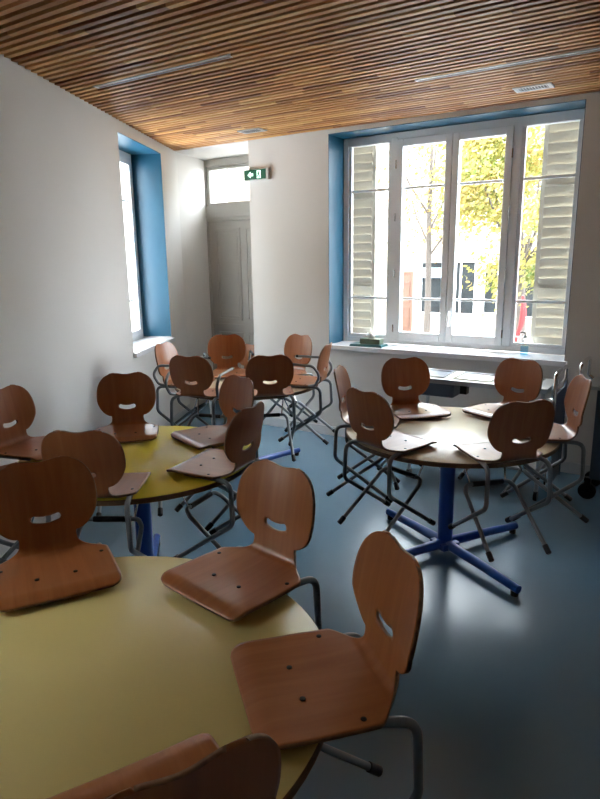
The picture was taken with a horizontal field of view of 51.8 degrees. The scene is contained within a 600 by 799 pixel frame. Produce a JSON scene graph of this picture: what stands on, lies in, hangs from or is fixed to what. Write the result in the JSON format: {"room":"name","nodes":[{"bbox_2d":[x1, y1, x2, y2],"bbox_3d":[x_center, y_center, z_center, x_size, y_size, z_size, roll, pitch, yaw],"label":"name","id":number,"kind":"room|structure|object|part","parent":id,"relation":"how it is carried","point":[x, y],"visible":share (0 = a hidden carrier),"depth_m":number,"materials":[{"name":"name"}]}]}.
{"room":"school cafeteria","nodes":[
{"label":"school cafeteria","id":0,"kind":"room"},
{"bbox_2d":[0,54,189,557],"bbox_3d":[-2.049,-0.298,1.879,0.450,3.200,10.200,1,13,6],"label":"wall","id":1,"kind":"structure","parent":0,"point":[66,317],"depth_m":4.27,"materials":[{"name":"paint"}]},
{"bbox_2d":[6,404,190,559],"bbox_3d":[-1.787,1.200,2.287,0.018,0.090,9.980,1,13,6],"label":"baseboard","id":2,"kind":"structure","parent":1,"relation":"attached to","point":[184,411],"depth_m":6.35,"materials":[{"name":"grey paint"}]},
{"bbox_2d":[119,150,174,357],"bbox_3d":[-1.572,-1.384,5.730,0.405,1.841,1.110,1,13,6],"label":"window","id":3,"kind":"structure","parent":1,"relation":"in","point":[142,346],"depth_m":6.14,"materials":[{"name":"white glass"}]},
{"bbox_3d":[-1.738,-1.398,5.749,0.070,1.816,1.070,1,13,6],"label":"frame","id":4,"kind":"part","parent":3,"relation":"part of","materials":[{"name":"white paint"}]},
{"bbox_3d":[-1.525,-0.507,5.927,0.335,0.043,1.110,1,13,6],"label":"sill","id":5,"kind":"part","parent":3,"relation":"part of","materials":[{"name":"paint"}]},
{"bbox_2d":[176,152,227,408],"bbox_3d":[-1.311,-1.546,7.305,0.860,3.200,1.080,-1,13,0],"label":"wall","id":6,"kind":"structure","parent":0,"point":[190,170],"depth_m":7.04,"materials":[{"name":"paint"}]},
{"bbox_2d":[0,0,599,159],"bbox_3d":[-0.560,-1.815,2.100,7.500,0.400,8.550,7,15,32],"label":"ceiling","id":7,"kind":"structure","parent":0,"point":[296,66],"depth_m":3.51,"materials":[{"name":"brown wood"}]},
{"bbox_2d":[92,54,232,88],"bbox_3d":[-0.864,-1.994,3.742,1.120,0.034,0.053,7,15,32],"label":"recessed light","id":8,"kind":"object","parent":7,"relation":"in","point":[226,55],"visible":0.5,"depth_m":3.71,"materials":[{"name":"silver metal"}]},
{"bbox_2d":[237,128,266,133],"bbox_3d":[-0.423,-2.378,5.471,0.240,0.010,0.130,7,15,32],"label":"ceiling vent","id":9,"kind":"object","parent":7,"relation":"in","point":[253,130],"visible":1,"depth_m":5.46,"materials":[{"name":"grey metal"}]},
{"bbox_2d":[414,48,599,81],"bbox_3d":[1.220,-2.012,3.696,1.120,0.034,0.053,7,15,32],"label":"recessed light","id":10,"kind":"object","parent":7,"relation":"in","point":[596,49],"visible":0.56,"depth_m":3.68,"materials":[{"name":"silver metal"}]},
{"bbox_2d":[512,82,554,92],"bbox_3d":[1.581,-2.112,4.186,0.250,0.010,0.130,7,15,32],"label":"ceiling vent","id":11,"kind":"object","parent":7,"relation":"in","point":[548,85],"visible":1,"depth_m":4.18,"materials":[{"name":"white metal"}]},
{"bbox_2d":[76,400,599,798],"bbox_3d":[-0.477,1.183,2.756,7.400,0.120,8.550,7,15,32],"label":"floor","id":12,"kind":"structure","parent":0,"point":[502,690],"depth_m":2.96,"materials":[{"name":"blue plastic"}]},
{"bbox_2d":[18,426,253,555],"bbox_3d":[-0.805,0.647,3.181,1.168,0.745,1.168,-3,13,-8],"label":"round table","id":13,"kind":"object","parent":12,"relation":"on","point":[162,453],"visible":0.29,"depth_m":3.01,"materials":[{"name":"yellow laminate"}]},
{"bbox_2d":[0,463,33,563],"bbox_3d":[-1.355,0.437,2.698,0.407,0.761,0.359,-11,17,-39],"label":"chair","id":14,"kind":"object","parent":13,"relation":"on","point":[12,545],"visible":0.02,"depth_m":2.66,"materials":[{"name":"brown wood"}]},
{"bbox_3d":[-1.277,0.696,2.636,0.071,0.261,0.341,9,16,36],"label":"leg","id":15,"kind":"part","parent":14,"relation":"part of","materials":[{"name":"grey paint"}]},
{"bbox_2d":[0,384,44,460],"bbox_3d":[-1.388,0.318,3.224,0.407,0.761,0.359,4,14,21],"label":"chair","id":16,"kind":"object","parent":13,"relation":"on","point":[16,403],"visible":0.59,"depth_m":3.24,"materials":[{"name":"brown wood"}]},
{"bbox_2d":[41,430,150,555],"bbox_3d":[-0.846,0.449,2.617,0.359,0.761,0.407,0,13,2],"label":"chair","id":17,"kind":"object","parent":13,"relation":"on","point":[101,452],"visible":0.54,"depth_m":2.43,"materials":[{"name":"brown wood"}]},
{"bbox_3d":[-0.982,0.687,2.657,0.071,0.261,0.341,3,13,14],"label":"leg","id":18,"kind":"part","parent":17,"relation":"part of","materials":[{"name":"grey paint"}]},
{"bbox_3d":[-0.705,0.685,2.647,0.071,0.261,0.341,-3,13,-11],"label":"leg","id":19,"kind":"part","parent":17,"relation":"part of","materials":[{"name":"grey paint"}]},
{"bbox_2d":[95,372,162,516],"bbox_3d":[-0.976,0.249,3.502,0.359,0.761,0.407,-3,13,-10],"label":"chair","id":20,"kind":"object","parent":13,"relation":"on","point":[137,388],"visible":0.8,"depth_m":3.58,"materials":[{"name":"brown wood"}]},
{"bbox_3d":[-0.844,0.890,3.541,0.058,0.070,0.542,-3,13,-8],"label":"leg","id":21,"kind":"part","parent":13,"relation":"part of","materials":[{"name":"blue paint"}]},
{"bbox_2d":[166,401,263,557],"bbox_3d":[-0.361,0.379,2.893,0.407,0.761,0.359,5,14,24],"label":"chair","id":22,"kind":"object","parent":13,"relation":"on","point":[245,428],"visible":0.98,"depth_m":2.79,"materials":[{"name":"brown wood"}]},
{"bbox_3d":[-0.399,0.642,2.817,0.341,0.261,0.071,9,16,37],"label":"leg","id":23,"kind":"part","parent":22,"relation":"part of","materials":[{"name":"grey paint"}]},
{"bbox_3d":[-0.282,0.585,3.061,0.341,0.261,0.071,2,13,12],"label":"leg","id":24,"kind":"part","parent":22,"relation":"part of","materials":[{"name":"grey paint"}]},
{"bbox_2d":[171,374,258,530],"bbox_3d":[-0.451,0.266,3.396,0.407,0.761,0.359,-11,16,-38],"label":"chair","id":25,"kind":"object","parent":13,"relation":"on","point":[236,392],"visible":0.65,"depth_m":3.40,"materials":[{"name":"brown wood"}]},
{"bbox_3d":[-0.346,0.519,3.356,0.341,0.261,0.071,-7,14,-25],"label":"leg","id":26,"kind":"part","parent":25,"relation":"part of","materials":[{"name":"grey paint"}]},
{"bbox_2d":[0,556,323,798],"bbox_3d":[-0.526,1.017,1.543,1.220,0.745,1.220,-3,13,-10],"label":"round table","id":27,"kind":"object","parent":12,"relation":"on","point":[93,685],"visible":0.57,"depth_m":1.44,"materials":[{"name":"yellow laminate"}]},
{"bbox_2d":[0,456,121,611],"bbox_3d":[-0.773,0.598,1.960,0.359,0.761,0.407,-7,14,-26],"label":"chair","id":28,"kind":"object","parent":27,"relation":"on","point":[50,564],"visible":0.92,"depth_m":2.00,"materials":[{"name":"brown wood"}]},
{"bbox_2d":[47,733,280,798],"bbox_3d":[-0.235,0.806,1.016,0.359,0.761,0.407,-8,15,-30],"label":"chair","id":29,"kind":"object","parent":27,"relation":"on","point":[249,766],"visible":1,"depth_m":0.88,"materials":[{"name":"brown wood"}]},
{"bbox_2d":[161,459,321,629],"bbox_3d":[-0.164,0.602,1.904,0.359,0.761,0.407,11,17,41],"label":"chair","id":30,"kind":"object","parent":27,"relation":"on","point":[231,583],"visible":0.93,"depth_m":1.90,"materials":[{"name":"brown wood"}]},
{"bbox_2d":[230,530,423,798],"bbox_3d":[0.069,0.708,1.424,0.407,0.761,0.359,-4,13,-16],"label":"chair","id":31,"kind":"object","parent":27,"relation":"on","point":[323,685],"visible":0.97,"depth_m":1.38,"materials":[{"name":"brown wood"}]},
{"bbox_3d":[0.051,0.911,1.612,0.341,0.261,0.071,-8,15,-28],"label":"leg","id":32,"kind":"part","parent":31,"relation":"part of","materials":[{"name":"grey paint"}]},
{"bbox_2d":[175,375,317,460],"bbox_3d":[-0.418,0.221,5.024,1.142,0.745,1.142,12,18,44],"label":"round table","id":33,"kind":"object","parent":12,"relation":"on","point":[297,391],"visible":0.17,"depth_m":4.86,"materials":[{"name":"beige laminate"}]},
{"bbox_2d":[153,342,214,425],"bbox_3d":[-0.916,-0.066,4.877,0.407,0.761,0.414,3,13,18],"label":"armchair","id":34,"kind":"object","parent":33,"relation":"on","point":[164,352],"visible":0.52,"depth_m":4.81,"materials":[{"name":"brown wood"}]},
{"bbox_3d":[-0.978,-0.178,4.681,0.285,0.196,0.061,3,13,18],"label":"armrest","id":35,"kind":"part","parent":34,"relation":"part of","materials":[{"name":"grey paint"}]},
{"bbox_3d":[-0.973,0.196,4.808,0.341,0.261,0.071,0,13,5],"label":"leg","id":36,"kind":"part","parent":34,"relation":"part of","materials":[{"name":"grey paint"}]},
{"bbox_3d":[-0.888,0.136,5.064,0.341,0.261,0.071,7,15,30],"label":"leg","id":37,"kind":"part","parent":34,"relation":"part of","materials":[{"name":"grey paint"}]},
{"bbox_2d":[165,355,233,425],"bbox_3d":[-0.707,0.033,4.431,0.414,0.761,0.407,3,13,18],"label":"armchair","id":38,"kind":"object","parent":33,"relation":"on","point":[182,369],"visible":0.92,"depth_m":4.25,"materials":[{"name":"brown wood"}]},
{"bbox_3d":[-0.879,-0.125,4.444,0.061,0.195,0.285,3,13,18],"label":"armrest","id":39,"kind":"part","parent":38,"relation":"part of","materials":[{"name":"grey paint"}]},
{"bbox_3d":[-0.841,0.263,4.509,0.071,0.261,0.341,7,15,30],"label":"leg","id":40,"kind":"part","parent":38,"relation":"part of","materials":[{"name":"grey paint"}]},
{"bbox_3d":[-0.578,0.278,4.425,0.071,0.261,0.341,0,13,5],"label":"leg","id":41,"kind":"part","parent":38,"relation":"part of","materials":[{"name":"grey paint"}]},
{"bbox_3d":[-0.543,-0.105,4.338,0.061,0.196,0.285,3,13,18],"label":"armrest","id":42,"kind":"part","parent":38,"relation":"part of","materials":[{"name":"grey paint"}]},
{"bbox_2d":[203,334,254,422],"bbox_3d":[-0.600,-0.157,5.257,0.414,0.761,0.407,-3,13,-12],"label":"armchair","id":43,"kind":"object","parent":33,"relation":"on","point":[233,345],"visible":0.62,"depth_m":5.33,"materials":[{"name":"brown wood"}]},
{"bbox_2d":[239,344,254,368],"bbox_3d":[-0.586,-0.229,6.986,0.359,0.761,0.407,3,13,15],"label":"chair","id":44,"kind":"object","parent":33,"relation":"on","point":[249,347],"visible":0.11,"depth_m":7.08,"materials":[{"name":"brown wood"}]},
{"bbox_2d":[245,354,295,461],"bbox_3d":[-0.221,0.030,4.416,0.359,0.761,0.407,-2,13,-7],"label":"chair","id":45,"kind":"object","parent":33,"relation":"on","point":[260,368],"visible":0.81,"depth_m":4.24,"materials":[{"name":"brown wood"}]},
{"bbox_3d":[-0.078,0.262,4.467,0.071,0.261,0.341,-5,14,-19],"label":"leg","id":46,"kind":"part","parent":45,"relation":"part of","materials":[{"name":"grey paint"}]},
{"bbox_3d":[-0.202,0.480,5.301,0.058,0.070,0.542,12,18,44],"label":"leg","id":47,"kind":"part","parent":33,"relation":"part of","materials":[{"name":"blue paint"}]},
{"bbox_2d":[263,334,317,431],"bbox_3d":[-0.106,-0.158,5.232,0.359,0.761,0.407,12,18,44],"label":"chair","id":48,"kind":"object","parent":33,"relation":"on","point":[295,344],"visible":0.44,"depth_m":5.26,"materials":[{"name":"brown wood"}]},
{"bbox_3d":[-0.187,0.052,5.394,0.071,0.261,0.341,7,15,31],"label":"leg","id":49,"kind":"part","parent":48,"relation":"part of","materials":[{"name":"grey paint"}]},
{"bbox_3d":[0.009,0.092,5.203,0.341,0.261,0.071,-9,15,-31],"label":"leg","id":50,"kind":"part","parent":48,"relation":"part of","materials":[{"name":"grey paint"}]},
{"bbox_2d":[278,342,334,444],"bbox_3d":[0.063,-0.067,4.822,0.407,0.761,0.414,3,13,17],"label":"chair","id":51,"kind":"object","parent":33,"relation":"on","point":[299,381],"visible":0.88,"depth_m":4.73,"materials":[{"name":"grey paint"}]},
{"bbox_3d":[0.045,0.197,4.741,0.341,0.261,0.071,6,15,29],"label":"leg","id":52,"kind":"part","parent":51,"relation":"part of","materials":[{"name":"grey paint"}]},
{"bbox_3d":[0.017,-0.178,4.622,0.285,0.195,0.061,3,13,17],"label":"armrest","id":53,"kind":"part","parent":51,"relation":"part of","materials":[{"name":"grey paint"}]},
{"bbox_3d":[0.125,0.137,4.999,0.341,0.261,0.071,0,13,4],"label":"leg","id":54,"kind":"part","parent":51,"relation":"part of","materials":[{"name":"grey paint"}]},
{"bbox_3d":[0.119,-0.255,4.951,0.285,0.196,0.061,3,13,17],"label":"armrest","id":55,"kind":"part","parent":51,"relation":"part of","materials":[{"name":"grey paint"}]},
{"bbox_2d":[346,407,559,596],"bbox_3d":[0.847,0.537,3.565,1.160,0.745,1.160,-7,14,-26],"label":"round table","id":56,"kind":"object","parent":12,"relation":"on","point":[460,427],"visible":0.62,"depth_m":3.49,"materials":[{"name":"beige laminate"}]},
{"bbox_2d":[326,365,399,502],"bbox_3d":[0.389,0.185,3.700,0.407,0.761,0.359,3,13,16],"label":"chair","id":57,"kind":"object","parent":56,"relation":"on","point":[342,380],"visible":0.52,"depth_m":3.64,"materials":[{"name":"brown wood"}]},
{"bbox_3d":[0.336,0.447,3.629,0.341,0.261,0.071,0,13,3],"label":"leg","id":58,"kind":"part","parent":57,"relation":"part of","materials":[{"name":"grey paint"}]},
{"bbox_3d":[0.411,0.387,3.888,0.341,0.261,0.071,6,15,28],"label":"leg","id":59,"kind":"part","parent":57,"relation":"part of","materials":[{"name":"grey paint"}]},
{"bbox_2d":[337,387,436,531],"bbox_3d":[0.451,0.295,3.211,0.407,0.761,0.359,-10,16,-36],"label":"chair","id":60,"kind":"object","parent":56,"relation":"on","point":[369,408],"visible":1,"depth_m":3.11,"materials":[{"name":"brown wood"}]},
{"bbox_3d":[0.355,0.508,3.361,0.341,0.261,0.071,-6,14,-23],"label":"leg","id":61,"kind":"part","parent":60,"relation":"part of","materials":[{"name":"grey paint"}]},
{"bbox_3d":[0.522,0.555,3.146,0.071,0.261,0.341,10,17,39],"label":"leg","id":62,"kind":"part","parent":60,"relation":"part of","materials":[{"name":"grey paint"}]},
{"bbox_3d":[0.714,0.788,3.896,0.058,0.070,0.542,-7,14,-26],"label":"leg","id":63,"kind":"part","parent":56,"relation":"part of","materials":[{"name":"blue paint"}]},
{"bbox_2d":[377,357,450,489],"bbox_3d":[0.710,0.134,3.902,0.359,0.761,0.407,-3,13,-12],"label":"chair","id":64,"kind":"object","parent":56,"relation":"on","point":[414,372],"visible":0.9,"depth_m":3.97,"materials":[{"name":"brown wood"}]},
{"bbox_3d":[0.584,0.879,3.503,0.542,0.070,0.058,-7,14,-26],"label":"leg","id":65,"kind":"part","parent":56,"relation":"part of","materials":[{"name":"blue paint"}]},
{"bbox_3d":[0.988,0.903,3.375,0.058,0.070,0.542,-7,14,-26],"label":"leg","id":66,"kind":"part","parent":56,"relation":"part of","materials":[{"name":"blue paint"}]},
{"bbox_3d":[1.118,0.811,3.768,0.542,0.070,0.058,-7,14,-26],"label":"leg","id":67,"kind":"part","parent":56,"relation":"part of","materials":[{"name":"blue paint"}]},
{"bbox_2d":[458,357,542,491],"bbox_3d":[1.261,0.142,3.836,0.407,0.761,0.359,-11,16,-37],"label":"chair","id":68,"kind":"object","parent":56,"relation":"on","point":[527,375],"visible":0.73,"depth_m":3.86,"materials":[{"name":"brown wood"}]},
{"bbox_2d":[448,399,554,561],"bbox_3d":[0.985,0.336,3.000,0.359,0.761,0.407,-4,13,-13],"label":"chair","id":69,"kind":"object","parent":56,"relation":"on","point":[512,420],"visible":1,"depth_m":2.85,"materials":[{"name":"brown wood"}]},
{"bbox_3d":[0.857,0.582,3.005,0.071,0.261,0.341,-1,13,0],"label":"leg","id":70,"kind":"part","parent":69,"relation":"part of","materials":[{"name":"grey paint"}]},
{"bbox_3d":[1.127,0.565,3.066,0.071,0.261,0.341,-7,14,-25],"label":"leg","id":71,"kind":"part","parent":69,"relation":"part of","materials":[{"name":"grey paint"}]},
{"bbox_2d":[500,374,591,522],"bbox_3d":[1.345,0.248,3.366,0.407,0.761,0.359,1,13,8],"label":"chair","id":72,"kind":"object","parent":56,"relation":"on","point":[577,394],"visible":0.65,"depth_m":3.28,"materials":[{"name":"brown wood"}]},
{"bbox_3d":[1.386,0.451,3.550,0.341,0.261,0.071,-2,13,-5],"label":"leg","id":73,"kind":"part","parent":72,"relation":"part of","materials":[{"name":"grey paint"}]},
{"bbox_3d":[1.348,0.512,3.283,0.341,0.261,0.071,4,14,20],"label":"leg","id":74,"kind":"part","parent":72,"relation":"part of","materials":[{"name":"grey paint"}]},
{"bbox_2d":[406,365,568,500],"bbox_3d":[1.382,0.180,4.659,1.074,0.938,0.449,7,15,32],"label":"table","id":75,"kind":"object","parent":12,"relation":"on","point":[443,383],"depth_m":4.50,"materials":[{"name":"metal"}]},
{"bbox_3d":[0.855,0.201,4.801,0.027,0.710,0.027,7,15,32],"label":"leg","id":76,"kind":"part","parent":75,"relation":"part of","materials":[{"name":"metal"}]},
{"bbox_2d":[421,383,459,397],"bbox_3d":[1.097,-0.106,4.764,0.300,0.099,0.360,7,15,32],"label":"basin","id":77,"kind":"object","parent":75,"relation":"in","point":[449,390],"depth_m":4.59,"materials":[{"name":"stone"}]},
{"bbox_2d":[429,368,558,393],"bbox_3d":[1.356,-0.145,4.610,1.010,0.035,0.400,7,15,32],"label":"countertop","id":78,"kind":"structure","parent":75,"relation":"on","point":[547,385],"depth_m":4.47,"materials":[{"name":"metal"}]},
{"bbox_2d":[500,458,546,471],"bbox_3d":[1.362,0.426,4.748,0.960,0.020,0.350,7,15,32],"label":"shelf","id":79,"kind":"object","parent":75,"relation":"attached to","point":[533,465],"depth_m":4.45,"materials":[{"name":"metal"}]},
{"bbox_3d":[1.665,0.305,4.296,0.027,0.710,0.027,7,15,32],"label":"leg","id":80,"kind":"part","parent":75,"relation":"part of","materials":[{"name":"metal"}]},
{"bbox_3d":[1.817,0.190,4.364,0.028,0.839,0.428,7,15,32],"label":"handle frame","id":81,"kind":"part","parent":75,"relation":"part of","materials":[{"name":"silver metal"}]},
{"bbox_3d":[1.818,0.258,4.379,0.010,0.660,0.380,7,15,32],"label":"panel","id":82,"kind":"part","parent":75,"relation":"part of","materials":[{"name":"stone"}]},
{"bbox_2d":[578,356,599,498],"bbox_3d":[2.437,0.243,4.221,0.993,0.983,0.396,7,15,32],"label":"cart","id":83,"kind":"object","parent":12,"relation":"on","point":[587,489],"visible":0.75,"depth_m":4.31,"materials":[{"name":"metal"}]},
{"bbox_3d":[2.042,-0.192,4.375,0.071,0.193,0.396,7,15,32],"label":"push handle","id":84,"kind":"part","parent":83,"relation":"part of","materials":[{"name":"silver metal"}]},
{"bbox_2d":[591,377,599,389],"bbox_3d":[2.457,-0.068,4.139,0.940,0.025,0.380,7,15,32],"label":"countertop","id":85,"kind":"structure","parent":83,"relation":"on","point":[596,380],"depth_m":4.30,"materials":[{"name":"metal"}]},
{"bbox_2d":[248,91,599,464],"bbox_3d":[2.259,-1.083,5.058,5.900,3.200,0.950,7,15,32],"label":"wall","id":86,"kind":"structure","parent":0,"point":[297,214],"depth_m":5.73,"materials":[{"name":"paint"}]},
{"bbox_2d":[204,155,255,405],"bbox_3d":[-0.619,-1.313,7.125,1.160,2.808,0.120,7,15,32],"label":"door","id":87,"kind":"structure","parent":86,"relation":"in","point":[228,223],"depth_m":7.15,"materials":[{"name":"grey paint"}]},
{"bbox_3d":[-0.633,-2.396,6.880,1.000,0.428,0.055,7,15,32],"label":"transom frame","id":88,"kind":"part","parent":87,"relation":"part of","materials":[{"name":"grey paint"}]},
{"bbox_3d":[-0.827,-1.452,7.201,0.360,1.050,0.016,7,15,32],"label":"moulded panel","id":89,"kind":"part","parent":87,"relation":"part of","materials":[{"name":"grey paint"}]},
{"bbox_3d":[-0.813,-0.458,7.428,0.360,0.710,0.016,7,15,32],"label":"moulded panel","id":90,"kind":"part","parent":87,"relation":"part of","materials":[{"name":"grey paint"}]},
{"bbox_3d":[-0.624,-0.859,7.210,1.000,0.025,0.014,7,15,32],"label":"rail moulding","id":91,"kind":"part","parent":87,"relation":"part of","materials":[{"name":"grey paint"}]},
{"bbox_3d":[-0.460,-1.405,6.972,0.370,1.050,0.016,7,15,32],"label":"moulded panel","id":92,"kind":"part","parent":87,"relation":"part of","materials":[{"name":"grey paint"}]},
{"bbox_3d":[-0.446,-0.410,7.199,0.370,0.710,0.016,7,15,32],"label":"moulded panel","id":93,"kind":"part","parent":87,"relation":"part of","materials":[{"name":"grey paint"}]},
{"bbox_2d":[244,168,269,181],"bbox_3d":[-0.416,-2.161,5.941,0.285,0.102,0.053,7,15,32],"label":"exit sign","id":94,"kind":"object","parent":86,"relation":"attached to","point":[262,173],"visible":1,"depth_m":5.91,"materials":[{"name":"green plastic"}]},
{"bbox_2d":[263,417,589,474],"bbox_3d":[1.903,0.512,5.082,5.580,0.090,0.013,7,15,32],"label":"baseboard","id":95,"kind":"structure","parent":86,"relation":"attached to","point":[567,467],"depth_m":6.11,"materials":[{"name":"grey paint"}]},
{"bbox_2d":[328,108,584,366],"bbox_3d":[1.244,-1.337,5.275,2.135,1.916,0.385,7,15,32],"label":"window","id":96,"kind":"structure","parent":86,"relation":"in","point":[515,129],"depth_m":5.31,"materials":[{"name":"white paint"}]},
{"bbox_2d":[353,145,377,333],"bbox_3d":[0.606,-1.506,5.960,0.270,1.860,0.051,7,15,32],"label":"shutter","id":97,"kind":"object","parent":96,"relation":"attached to","point":[365,172],"visible":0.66,"depth_m":5.93,"materials":[{"name":"paint"}]},
{"bbox_2d":[349,342,387,347],"bbox_3d":[0.641,-0.512,5.765,0.320,0.020,0.170,6,15,29],"label":"folder","id":98,"kind":"object","parent":96,"relation":"on","point":[355,343],"visible":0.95,"depth_m":5.70,"materials":[{"name":"teal plastic"}]},
{"bbox_2d":[360,332,383,344],"bbox_3d":[0.667,-0.573,5.746,0.200,0.104,0.100,7,15,30],"label":"tissue box","id":99,"kind":"object","parent":98,"relation":"on","point":[370,339],"visible":1,"depth_m":5.73,"materials":[{"name":"green cardboard"}]},
{"bbox_2d":[348,142,390,337],"bbox_3d":[0.657,-1.474,5.812,0.430,1.771,0.040,7,15,32],"label":"light","id":100,"kind":"object","parent":96,"relation":"attached to","point":[351,145],"depth_m":5.81,"materials":[{"name":"clear glass"}]},
{"bbox_3d":[1.237,-0.416,5.453,2.135,0.042,0.310,7,15,32],"label":"sill","id":101,"kind":"part","parent":96,"relation":"part of","materials":[{"name":"paint"}]},
{"bbox_3d":[1.312,-0.728,5.473,0.033,0.171,0.050,7,15,32],"label":"handle","id":102,"kind":"part","parent":96,"relation":"part of","materials":[{"name":"white paint"}]},
{"bbox_2d":[510,119,583,348],"bbox_3d":[1.978,-1.304,4.989,0.441,1.771,0.040,7,15,32],"label":"light","id":103,"kind":"object","parent":96,"relation":"attached to","point":[524,123],"depth_m":4.99,"materials":[{"name":"clear glass"}]},
{"bbox_2d":[530,121,579,344],"bbox_3d":[2.093,-1.315,5.032,0.305,1.860,0.051,7,15,32],"label":"shutter","id":104,"kind":"object","parent":96,"relation":"attached to","point":[560,147],"visible":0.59,"depth_m":5.03,"materials":[{"name":"paint"}]},
{"label":"outside","id":105,"kind":"structure","parent":0,"visible":0},
{"bbox_3d":[9.474,-4.887,35.689,65.000,0.200,59.540,7,15,32],"label":"trim","id":106,"kind":"structure","parent":105,"visible":0},
{"bbox_2d":[227,125,544,339],"bbox_3d":[7.245,-8.183,26.214,29.500,10.500,4.216,7,15,32],"label":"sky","id":107,"kind":"structure","parent":106,"relation":"on","point":[471,318],"depth_m":25.58,"materials":[{"name":"white paint"}]},
{"bbox_2d":[383,181,387,218],"bbox_3d":[3.854,-8.408,26.054,0.720,1.520,0.026,7,15,32],"label":"window pane","id":108,"kind":"object","parent":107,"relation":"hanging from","point":[385,215],"depth_m":26.20,"materials":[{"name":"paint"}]},
{"bbox_3d":[4.520,-4.174,26.568,0.700,2.600,0.117,7,15,32],"label":"street door","id":109,"kind":"part","parent":107,"relation":"part of","materials":[{"name":"brown paint"}]},
{"bbox_3d":[5.521,-4.678,25.836,0.850,2.020,0.046,7,15,32],"label":"pane","id":110,"kind":"part","parent":107,"relation":"part of","materials":[{"name":"clear glass"}]},
{"bbox_2d":[432,177,444,216],"bbox_3d":[5.625,-8.180,24.949,0.720,1.520,0.026,7,15,32],"label":"window pane","id":111,"kind":"object","parent":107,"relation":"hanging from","point":[438,188],"depth_m":25.00,"materials":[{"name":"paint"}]},
{"bbox_3d":[6.625,-4.536,25.146,0.970,2.020,0.046,7,15,32],"label":"pane","id":112,"kind":"part","parent":107,"relation":"part of","materials":[{"name":"clear glass"}]},
{"bbox_3d":[7.595,-4.396,24.544,0.470,1.850,0.046,7,15,32],"label":"pane","id":113,"kind":"part","parent":107,"relation":"part of","materials":[{"name":"clear glass"}]},
{"bbox_3d":[8.624,-3.972,23.971,1.200,1.450,0.046,7,15,32],"label":"pane","id":114,"kind":"part","parent":107,"relation":"part of","materials":[{"name":"clear glass"}]},
{"bbox_2d":[377,142,484,332],"bbox_3d":[3.611,-4.584,17.525,3.420,7.447,3.064,4,14,20],"label":"tree","id":115,"kind":"object","parent":106,"relation":"on","point":[430,222],"visible":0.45,"depth_m":17.35,"materials":[{"name":"green plant"}]},
{"bbox_2d":[375,332,529,342],"bbox_3d":[0.626,-2.056,23.047,44.000,0.140,7.900,7,15,32],"label":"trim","id":116,"kind":"structure","parent":106,"relation":"on","point":[375,332],"depth_m":25.53,"materials":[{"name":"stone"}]},
{"bbox_2d":[412,125,544,342],"bbox_3d":[5.001,-3.978,14.652,4.496,7.508,4.622,3,13,18],"label":"leafy tree","id":117,"kind":"object","parent":106,"relation":"on","point":[474,194],"visible":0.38,"depth_m":14.27,"materials":[{"name":"yellow plant"}]},
{"bbox_2d":[514,295,526,341],"bbox_3d":[5.198,-1.319,14.687,0.149,2.300,0.284,-12,17,-39],"label":"umbrella","id":118,"kind":"object","parent":106,"relation":"on","point":[523,311],"visible":0.59,"depth_m":14.47,"materials":[{"name":"red fabric"}]}
]}

